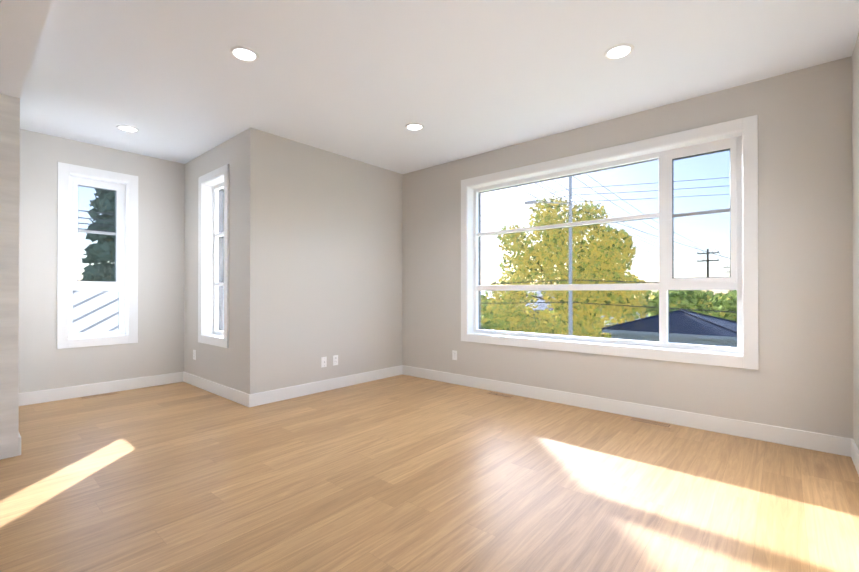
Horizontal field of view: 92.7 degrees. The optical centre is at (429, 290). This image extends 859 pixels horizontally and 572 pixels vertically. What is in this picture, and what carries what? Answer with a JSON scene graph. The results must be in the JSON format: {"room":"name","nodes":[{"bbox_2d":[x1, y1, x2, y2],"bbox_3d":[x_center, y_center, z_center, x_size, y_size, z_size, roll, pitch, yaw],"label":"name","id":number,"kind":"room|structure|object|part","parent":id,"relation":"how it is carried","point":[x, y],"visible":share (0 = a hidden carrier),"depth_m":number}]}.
{"room":"empty living room","nodes":[
{"label":"empty living room","id":0,"kind":"room"},
{"bbox_2d":[0,93,19,459],"bbox_3d":[-3.923,-0.238,1.700,0.200,2.740,3.130,0,0,41],"label":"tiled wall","id":1,"kind":"structure","parent":0,"point":[9,242],"depth_m":2.78},
{"bbox_2d":[18,433,20,454],"bbox_3d":[-3.475,1.077,3.385,1.730,0.125,0.014,0,0,41],"label":"baseboard","id":2,"kind":"structure","parent":1,"relation":"attached to","point":[19,437],"depth_m":2.82},
{"bbox_2d":[0,0,52,97],"bbox_3d":[-1.233,-1.470,1.347,4.340,0.280,0.155,0,0,41],"label":"header beam","id":3,"kind":"structure","parent":0,"point":[22,23],"depth_m":2.16},
{"bbox_2d":[19,129,184,392],"bbox_3d":[-3.737,-0.226,4.562,0.200,2.740,1.755,0,0,41],"label":"wall","id":4,"kind":"structure","parent":0,"point":[45,363],"depth_m":4.51},
{"bbox_2d":[57,162,137,348],"bbox_3d":[-3.714,-0.361,4.585,0.230,1.942,0.702,0,0,41],"label":"window","id":5,"kind":"structure","parent":4,"relation":"in","point":[66,171],"depth_m":4.60},
{"bbox_3d":[-3.753,-0.361,4.619,0.127,1.786,0.546,0,0,41],"label":"window unit trim","id":6,"kind":"part","parent":5,"relation":"part of"},
{"bbox_2d":[19,372,181,405],"bbox_3d":[-3.604,1.081,4.544,0.017,0.125,1.560,0,0,41],"label":"baseboard","id":7,"kind":"structure","parent":4,"relation":"attached to","point":[28,398],"depth_m":4.48},
{"bbox_2d":[184,127,269,393],"bbox_3d":[-2.432,-0.225,4.727,1.960,2.740,0.200,0,0,41],"label":"wall","id":8,"kind":"structure","parent":0,"point":[241,363],"depth_m":4.16},
{"bbox_2d":[198,164,228,347],"bbox_3d":[-2.351,-0.360,4.653,0.792,1.942,0.230,0,0,41],"label":"window","id":9,"kind":"structure","parent":8,"relation":"in","point":[208,182],"depth_m":4.80},
{"bbox_3d":[-2.308,-0.360,4.704,0.636,1.786,0.097,0,0,41],"label":"window unit trim","id":10,"kind":"part","parent":9,"relation":"part of"},
{"bbox_2d":[182,372,245,405],"bbox_3d":[-2.430,1.082,4.578,1.750,0.125,0.020,0,0,41],"label":"baseboard","id":11,"kind":"structure","parent":8,"relation":"attached to","point":[229,393],"depth_m":4.49},
{"bbox_2d":[269,134,402,390],"bbox_3d":[-1.074,-0.224,4.954,0.200,2.740,1.920,0,0,41],"label":"wall","id":12,"kind":"structure","parent":0,"point":[336,229],"depth_m":4.73},
{"bbox_2d":[321,357,326,367],"bbox_3d":[-1.196,0.814,4.645,0.012,0.116,0.070,0,0,41],"label":"electrical outlet","id":13,"kind":"object","parent":12,"relation":"attached to","point":[323,361],"visible":1,"depth_m":4.64},
{"bbox_2d":[246,365,401,406],"bbox_3d":[-1.076,1.083,4.782,0.014,0.125,2.094,0,0,41],"label":"baseboard","id":14,"kind":"structure","parent":12,"relation":"attached to","point":[266,397],"depth_m":4.57},
{"bbox_2d":[333,355,337,365],"bbox_3d":[-1.093,0.815,4.768,0.007,0.116,0.070,0,0,41],"label":"electrical outlet","id":15,"kind":"object","parent":12,"relation":"attached to","point":[335,359],"visible":1,"depth_m":4.76},
{"bbox_2d":[0,374,858,571],"bbox_3d":[-1.644,1.194,2.183,6.470,0.120,7.250,0,0,41],"label":"floor","id":16,"kind":"structure","parent":0,"point":[402,473],"depth_m":2.33},
{"bbox_2d":[79,392,119,398],"bbox_3d":[-3.583,1.141,4.446,0.116,0.005,0.330,0,0,41],"label":"floor vent","id":17,"kind":"object","parent":16,"relation":"in","point":[98,395],"visible":1,"depth_m":4.43},
{"bbox_2d":[484,391,515,398],"bbox_3d":[0.770,1.141,4.467,0.330,0.005,0.116,0,0,41],"label":"floor vent","id":18,"kind":"object","parent":16,"relation":"in","point":[500,395],"visible":1,"depth_m":4.45},
{"bbox_2d":[628,417,672,428],"bbox_3d":[1.896,1.137,3.521,0.330,0.005,0.116,0,0,41],"label":"floor vent","id":19,"kind":"object","parent":16,"relation":"in","point":[654,423],"visible":1,"depth_m":3.52},
{"bbox_2d":[20,0,858,173],"bbox_3d":[-1.644,-1.681,2.196,6.470,0.150,7.250,0,0,41],"label":"ceiling","id":20,"kind":"structure","parent":0,"point":[365,81],"depth_m":2.93},
{"bbox_2d":[116,125,138,132],"bbox_3d":[-2.977,-1.594,4.041,0.184,0.009,0.184,0,0,41],"label":"recessed light","id":21,"kind":"object","parent":20,"relation":"in","point":[128,128],"visible":1,"depth_m":4.04},
{"bbox_2d":[229,46,258,61],"bbox_3d":[-1.254,-1.599,2.777,0.184,0.009,0.184,0,0,41],"label":"recessed light","id":22,"kind":"object","parent":20,"relation":"in","point":[244,53],"visible":1,"depth_m":2.77},
{"bbox_2d":[405,123,423,130],"bbox_3d":[-0.145,-1.594,3.999,0.184,0.009,0.184,0,0,41],"label":"recessed light","id":23,"kind":"object","parent":20,"relation":"in","point":[414,126],"visible":1,"depth_m":3.99},
{"bbox_2d":[604,43,633,59],"bbox_3d":[1.272,-1.599,2.749,0.184,0.009,0.184,0,0,41],"label":"recessed light","id":24,"kind":"object","parent":20,"relation":"in","point":[619,51],"visible":1,"depth_m":2.74},
{"bbox_2d":[402,56,852,438],"bbox_3d":[1.326,-0.227,4.282,4.710,2.740,0.200,0,0,41],"label":"wall","id":25,"kind":"structure","parent":0,"point":[801,378],"depth_m":3.12},
{"bbox_2d":[452,350,456,359],"bbox_3d":[0.308,0.796,5.020,0.070,0.116,0.007,0,0,41],"label":"electrical outlet","id":26,"kind":"object","parent":25,"relation":"attached to","point":[454,354],"visible":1,"depth_m":5.02},
{"bbox_2d":[461,115,758,369],"bbox_3d":[1.513,-0.363,4.117,2.802,1.942,0.230,0,0,41],"label":"window","id":27,"kind":"structure","parent":25,"relation":"in","point":[623,252],"depth_m":3.87},
{"bbox_3d":[1.547,-0.363,4.156,2.646,1.786,0.127,0,0,41],"label":"window unit trim","id":28,"kind":"part","parent":27,"relation":"part of"},
{"bbox_2d":[402,365,845,455],"bbox_3d":[1.243,1.080,4.204,4.280,0.125,0.017,0,0,41],"label":"baseboard","id":29,"kind":"structure","parent":25,"relation":"attached to","point":[839,445],"depth_m":3.55},
{"bbox_2d":[852,33,858,449],"bbox_3d":[0.663,-0.245,0.065,0.200,2.740,7.050,0,0,41],"label":"wall","id":30,"kind":"structure","parent":0,"point":[855,135],"depth_m":2.67},
{"bbox_2d":[846,438,858,474],"bbox_3d":[0.647,1.063,0.205,0.014,0.125,6.850,0,0,41],"label":"baseboard","id":31,"kind":"structure","parent":30,"relation":"attached to","point":[852,451],"depth_m":2.70}
]}

